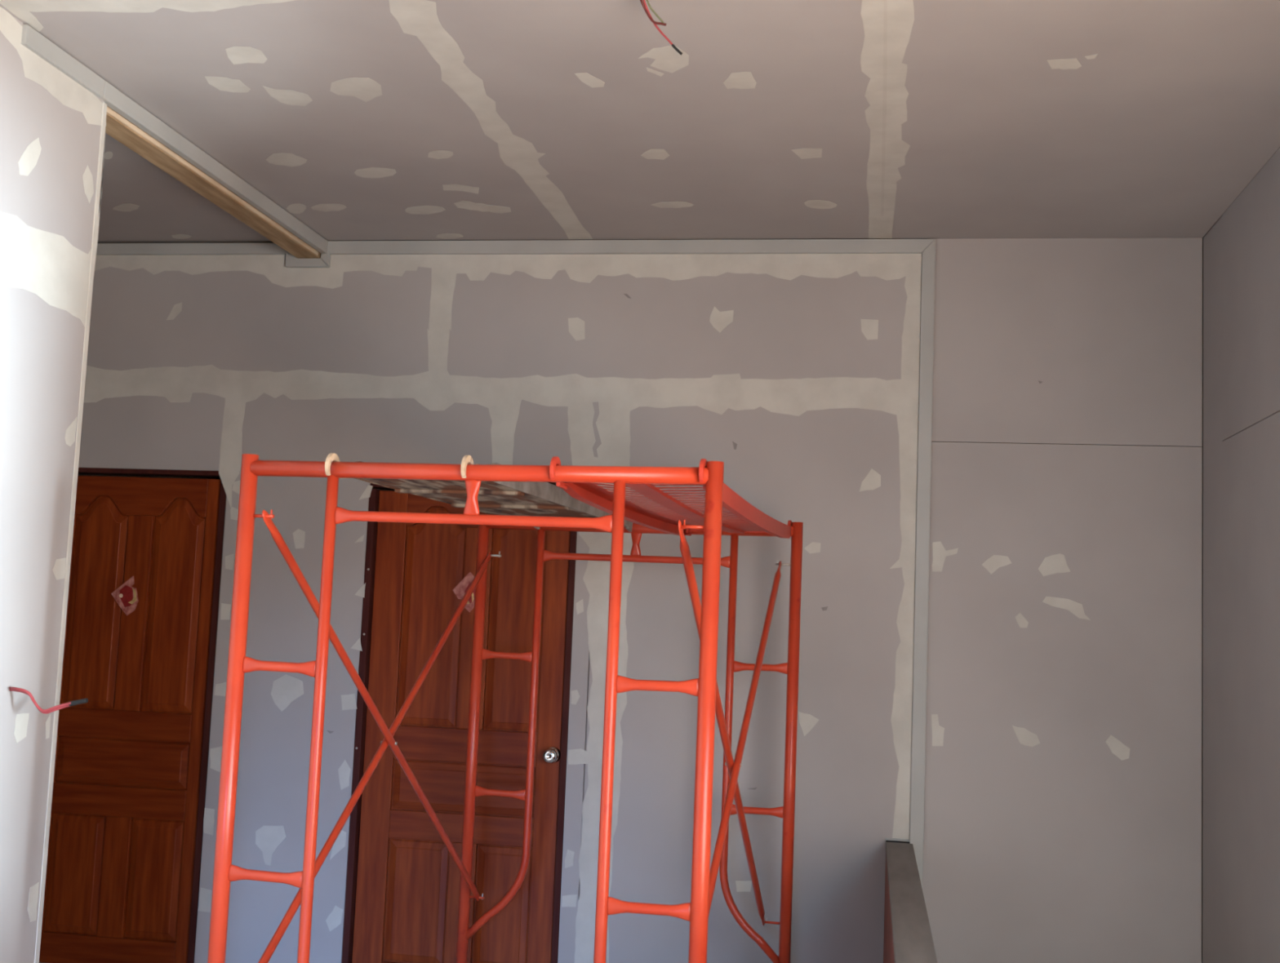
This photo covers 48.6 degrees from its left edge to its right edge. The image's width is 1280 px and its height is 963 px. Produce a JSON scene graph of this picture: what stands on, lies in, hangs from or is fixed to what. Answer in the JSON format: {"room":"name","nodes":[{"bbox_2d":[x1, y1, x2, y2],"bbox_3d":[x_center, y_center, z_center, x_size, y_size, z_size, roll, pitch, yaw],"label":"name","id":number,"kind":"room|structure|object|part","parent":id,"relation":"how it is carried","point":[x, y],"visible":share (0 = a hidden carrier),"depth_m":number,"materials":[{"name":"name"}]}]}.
{"room":"room under construction","nodes":[
{"label":"room under construction","id":0,"kind":"room"},
{"bbox_2d":[0,6,106,962],"bbox_3d":[-2.227,-0.033,0.760,0.103,3.035,6.781,1,-6,9],"label":"wall","id":1,"kind":"structure","parent":0,"point":[52,127],"depth_m":3.90,"materials":[{"name":"paint"}]},
{"bbox_2d":[8,686,88,714],"bbox_3d":[-1.582,0.584,3.763,0.246,0.066,0.032,1,-6,15],"label":"cable","id":2,"kind":"object","parent":1,"relation":"attached to","point":[59,707],"visible":1,"depth_m":3.75,"materials":[{"name":"red plastic"}]},
{"bbox_2d":[21,24,105,97],"bbox_3d":[-1.621,-1.177,3.982,0.024,0.054,0.395,1,-6,9],"label":"trim","id":3,"kind":"structure","parent":1,"relation":"attached to","point":[31,39],"depth_m":3.96,"materials":[{"name":"grey paint"}]},
{"bbox_2d":[100,80,328,253],"bbox_3d":[-1.450,-1.065,5.046,0.024,0.054,1.766,1,-6,9],"label":"trim","id":4,"kind":"structure","parent":1,"relation":"attached to","point":[114,99],"depth_m":4.82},
{"bbox_2d":[77,474,395,491],"bbox_3d":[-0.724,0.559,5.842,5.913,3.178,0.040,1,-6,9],"label":"door frame","id":5,"kind":"structure","parent":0,"point":[101,475],"depth_m":6.10,"materials":[{"name":"brown wood"}]},
{"bbox_2d":[0,0,1279,241],"bbox_3d":[-1.351,-1.503,1.700,5.913,0.161,8.600,1,-6,9],"label":"ceiling","id":6,"kind":"structure","parent":0,"point":[361,120],"depth_m":4.24,"materials":[{"name":"paint"}]},
{"bbox_2d":[105,106,320,258],"bbox_3d":[-1.515,-1.057,5.076,0.102,0.076,1.726,1,-6,9],"label":"timber beam","id":7,"kind":"structure","parent":6,"relation":"attached to","point":[117,126],"depth_m":4.93,"materials":[{"name":"brown wood"}]},
{"bbox_2d":[640,0,682,55],"bbox_3d":[0.032,-1.122,3.438,0.150,0.154,0.056,7,-7,-37],"label":"cable","id":8,"kind":"object","parent":6,"relation":"hanging from","point":[644,5],"visible":1,"depth_m":3.46,"materials":[{"name":"red plastic"}]},
{"bbox_2d":[78,235,1204,962],"bbox_3d":[-0.772,1.261,5.653,5.913,4.540,0.122,1,-6,9],"label":"wall","id":9,"kind":"structure","parent":0,"point":[1063,792],"depth_m":5.46,"materials":[{"name":"paint"}]},
{"bbox_2d":[39,467,226,962],"bbox_3d":[-2.188,0.970,5.896,0.885,2.052,0.091,1,-6,9],"label":"door","id":10,"kind":"structure","parent":9,"relation":"in","point":[122,885],"depth_m":5.87,"materials":[{"name":"brown wood"}]},
{"bbox_3d":[-2.334,1.619,5.848,0.241,0.480,0.018,1,-6,9],"label":"panel","id":11,"kind":"part","parent":10,"relation":"part of","materials":[{"name":"brown wood"}]},
{"bbox_3d":[-2.289,0.505,5.958,0.241,0.888,0.018,1,-6,9],"label":"panel","id":12,"kind":"part","parent":10,"relation":"part of","materials":[{"name":"brown wood"}]},
{"bbox_3d":[-2.175,1.925,5.788,0.592,0.122,0.018,1,-6,9],"label":"rail","id":13,"kind":"part","parent":10,"relation":"part of","materials":[{"name":"brown wood"}]},
{"bbox_3d":[-2.151,1.321,5.848,0.592,0.123,0.018,1,-6,9],"label":"rail","id":14,"kind":"part","parent":10,"relation":"part of","materials":[{"name":"brown wood"}]},
{"bbox_3d":[-2.144,1.165,5.865,0.588,0.189,0.018,1,-6,9],"label":"panel","id":15,"kind":"part","parent":10,"relation":"part of","materials":[{"name":"brown wood"}]},
{"bbox_3d":[-2.138,1.010,5.879,0.592,0.117,0.018,1,-6,9],"label":"rail","id":16,"kind":"part","parent":10,"relation":"part of","materials":[{"name":"brown wood"}]},
{"bbox_2d":[111,576,138,615],"bbox_3d":[-2.156,0.477,5.925,0.124,0.167,0.005,1,-6,9],"label":"sticker","id":17,"kind":"object","parent":10,"relation":"attached to","point":[126,596],"visible":1,"depth_m":5.92,"materials":[{"name":"pink paper"}]},
{"bbox_2d":[120,585,133,607],"bbox_3d":[-2.149,0.480,5.924,0.062,0.092,0.001,1,-6,9],"label":"print","id":18,"kind":"object","parent":17,"relation":"attached to","point":[126,591],"depth_m":5.92,"materials":[{"name":"paper"}]},
{"bbox_2d":[128,588,137,604],"bbox_3d":[-2.120,0.479,5.918,0.038,0.066,0.002,1,-6,9],"label":"print","id":19,"kind":"object","parent":17,"relation":"attached to","point":[132,593],"depth_m":5.92},
{"bbox_3d":[-2.100,0.063,5.972,0.592,0.162,0.018,1,-6,9],"label":"rail","id":20,"kind":"part","parent":10,"relation":"part of","materials":[{"name":"brown wood"}]},
{"bbox_3d":[-1.986,1.628,5.791,0.230,0.480,0.018,1,-6,9],"label":"panel","id":21,"kind":"part","parent":10,"relation":"part of","materials":[{"name":"brown wood"}]},
{"bbox_3d":[-1.941,0.513,5.901,0.230,0.888,0.018,1,-6,9],"label":"panel","id":22,"kind":"part","parent":10,"relation":"part of","materials":[{"name":"brown wood"}]},
{"bbox_2d":[96,243,290,255],"bbox_3d":[-2.521,-1.001,6.104,2.208,0.048,0.016,1,-6,9],"label":"trim","id":23,"kind":"structure","parent":9,"relation":"attached to","point":[103,249],"depth_m":6.00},
{"bbox_2d":[284,253,330,267],"bbox_3d":[-1.386,-0.921,5.911,0.192,0.056,0.020,1,-6,9],"label":"trim","id":24,"kind":"structure","parent":9,"relation":"attached to","point":[291,261],"depth_m":5.90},
{"bbox_2d":[341,483,577,962],"bbox_3d":[-0.710,1.019,5.634,0.870,2.022,0.128,1,-6,9],"label":"door","id":25,"kind":"structure","parent":9,"relation":"in","point":[402,891],"depth_m":5.64,"materials":[{"name":"brown wood"}]},
{"bbox_3d":[-0.733,1.964,5.552,0.588,0.114,0.018,1,-6,9],"label":"rail","id":26,"kind":"part","parent":25,"relation":"part of","materials":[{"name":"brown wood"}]},
{"bbox_3d":[-0.885,1.664,5.610,0.250,0.476,0.018,1,-6,9],"label":"panel","id":27,"kind":"part","parent":25,"relation":"part of","materials":[{"name":"brown wood"}]},
{"bbox_3d":[-0.840,0.543,5.720,0.250,0.881,0.018,1,-6,9],"label":"panel","id":28,"kind":"part","parent":25,"relation":"part of","materials":[{"name":"brown wood"}]},
{"bbox_3d":[-0.658,0.117,5.734,0.588,0.140,0.018,1,-6,9],"label":"rail","id":29,"kind":"part","parent":25,"relation":"part of","materials":[{"name":"brown wood"}]},
{"bbox_3d":[-0.709,1.374,5.610,0.588,0.112,0.018,1,-6,9],"label":"rail","id":30,"kind":"part","parent":25,"relation":"part of","materials":[{"name":"brown wood"}]},
{"bbox_2d":[453,572,475,612],"bbox_3d":[-0.690,0.445,5.693,0.132,0.162,0.005,1,-6,9],"label":"sticker","id":31,"kind":"object","parent":25,"relation":"attached to","point":[460,589],"visible":0.44,"depth_m":5.70,"materials":[{"name":"pink paper"}]},
{"bbox_2d":[464,582,475,603],"bbox_3d":[-0.676,0.449,5.690,0.060,0.086,0.001,1,-6,9],"label":"print","id":32,"kind":"object","parent":31,"relation":"attached to","point":[471,600],"depth_m":5.69,"materials":[{"name":"paper"}]},
{"bbox_3d":[-0.702,1.219,5.627,0.584,0.196,0.018,1,-6,9],"label":"panel","id":33,"kind":"part","parent":25,"relation":"part of","materials":[{"name":"brown wood"}]},
{"bbox_3d":[-0.696,1.053,5.642,0.588,0.133,0.018,1,-6,9],"label":"rail","id":34,"kind":"part","parent":25,"relation":"part of","materials":[{"name":"brown wood"}]},
{"bbox_3d":[-0.541,1.673,5.553,0.221,0.476,0.018,1,-6,9],"label":"panel","id":35,"kind":"part","parent":25,"relation":"part of","materials":[{"name":"brown wood"}]},
{"bbox_3d":[-0.496,0.552,5.664,0.221,0.881,0.018,1,-6,9],"label":"panel","id":36,"kind":"part","parent":25,"relation":"part of","materials":[{"name":"brown wood"}]},
{"bbox_3d":[-0.349,1.073,5.540,0.066,0.066,0.068,1,-6,9],"label":"knob","id":37,"kind":"part","parent":25,"relation":"part of","materials":[{"name":"silver metal"}]},
{"bbox_2d":[327,239,935,254],"bbox_3d":[-0.078,-0.945,5.705,2.484,0.054,0.016,1,-6,9],"label":"trim","id":38,"kind":"structure","parent":9,"relation":"attached to","point":[755,246],"depth_m":5.69,"materials":[{"name":"grey paint"}]},
{"bbox_2d":[909,240,935,888],"bbox_3d":[1.064,0.561,5.362,0.050,3.022,0.016,1,-6,9],"label":"trim","id":39,"kind":"structure","parent":9,"relation":"attached to","point":[928,257],"depth_m":5.38,"materials":[{"name":"grey metal"}]},
{"bbox_2d":[883,838,937,962],"bbox_3d":[0.562,2.158,2.936,0.103,2.129,4.610,1,-6,9],"label":"wall","id":40,"kind":"structure","parent":0,"point":[908,936],"depth_m":4.12,"materials":[{"name":"grey paint"}]},
{"bbox_2d":[1202,147,1279,962],"bbox_3d":[1.818,1.149,3.456,0.100,4.540,3.400,1,-6,9],"label":"wall","id":41,"kind":"structure","parent":0,"point":[1241,606],"depth_m":4.68,"materials":[{"name":"paint"}]},
{"bbox_3d":[-2.028,1.638,1.529,4.783,0.120,8.700,1,-6,9],"label":"floor","id":42,"kind":"structure","parent":0,"visible":0},
{"bbox_2d":[207,453,803,962],"bbox_3d":[-0.245,0.974,4.264,1.290,1.880,1.955,1,-6,12],"label":"scaffold tower","id":43,"kind":"object","parent":42,"relation":"on","point":[704,877],"visible":1,"depth_m":3.50,"materials":[{"name":"orange metal"}]},
{"bbox_3d":[-1.023,0.863,3.491,0.042,1.872,0.042,1,-6,12],"label":"post","id":44,"kind":"part","parent":43,"relation":"part of","materials":[{"name":"orange metal"}]},
{"bbox_3d":[-0.899,0.739,3.478,0.240,1.531,0.028,1,-6,12],"label":"ledger post","id":45,"kind":"part","parent":43,"relation":"part of","materials":[{"name":"orange metal"}]},
{"bbox_3d":[-0.629,1.056,5.294,0.042,1.872,0.042,1,-6,12],"label":"post","id":46,"kind":"part","parent":43,"relation":"part of","materials":[{"name":"orange metal"}]},
{"bbox_2d":[324,453,632,532],"bbox_3d":[-0.404,0.056,4.397,0.380,0.066,1.928,1,-6,12],"label":"deck","id":47,"kind":"object","parent":43,"relation":"on","point":[494,498],"visible":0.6,"depth_m":4.13,"materials":[{"name":"paint"}]},
{"bbox_3d":[-0.587,0.047,4.439,0.004,0.050,1.731,1,-6,12],"label":"rail","id":48,"kind":"part","parent":47,"relation":"part of","materials":[{"name":"red metal"}]},
{"bbox_3d":[-0.220,0.053,4.358,0.004,0.052,1.731,1,-6,12],"label":"rail","id":49,"kind":"part","parent":47,"relation":"part of","materials":[{"name":"red metal"}]},
{"bbox_3d":[-0.505,0.933,5.280,0.240,1.531,0.028,1,-6,12],"label":"ledger post","id":50,"kind":"part","parent":43,"relation":"part of","materials":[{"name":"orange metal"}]},
{"bbox_3d":[0.025,0.756,3.274,0.240,1.531,0.028,1,-6,12],"label":"ledger post","id":51,"kind":"part","parent":43,"relation":"part of","materials":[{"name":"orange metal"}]},
{"bbox_2d":[549,456,791,538],"bbox_3d":[0.169,0.085,4.269,0.385,0.089,1.927,1,-6,12],"label":"deck","id":52,"kind":"object","parent":43,"relation":"on","point":[750,519],"visible":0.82,"depth_m":3.97,"materials":[{"name":"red metal"}]},
{"bbox_3d":[-0.018,0.095,4.309,0.004,0.061,1.731,1,-6,12],"label":"rail","id":53,"kind":"part","parent":52,"relation":"part of","materials":[{"name":"red metal"}]},
{"bbox_3d":[0.354,0.171,5.113,0.385,0.024,0.003,1,-6,12],"label":"plate","id":54,"kind":"part","parent":52,"relation":"part of","materials":[{"name":"red metal"}]},
{"bbox_3d":[0.355,0.102,4.227,0.004,0.061,1.731,1,-6,12],"label":"rail","id":55,"kind":"part","parent":52,"relation":"part of","materials":[{"name":"red metal"}]},
{"bbox_3d":[0.139,0.884,3.235,0.042,1.872,0.042,1,-6,12],"label":"post","id":56,"kind":"part","parent":43,"relation":"part of","materials":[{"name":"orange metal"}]},
{"bbox_3d":[0.419,0.950,5.076,0.240,1.531,0.028,1,-6,12],"label":"ledger post","id":57,"kind":"part","parent":43,"relation":"part of","materials":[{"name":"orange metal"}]},
{"bbox_3d":[0.533,1.078,5.038,0.042,1.872,0.042,1,-6,12],"label":"post","id":58,"kind":"part","parent":43,"relation":"part of","materials":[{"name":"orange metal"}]}
]}

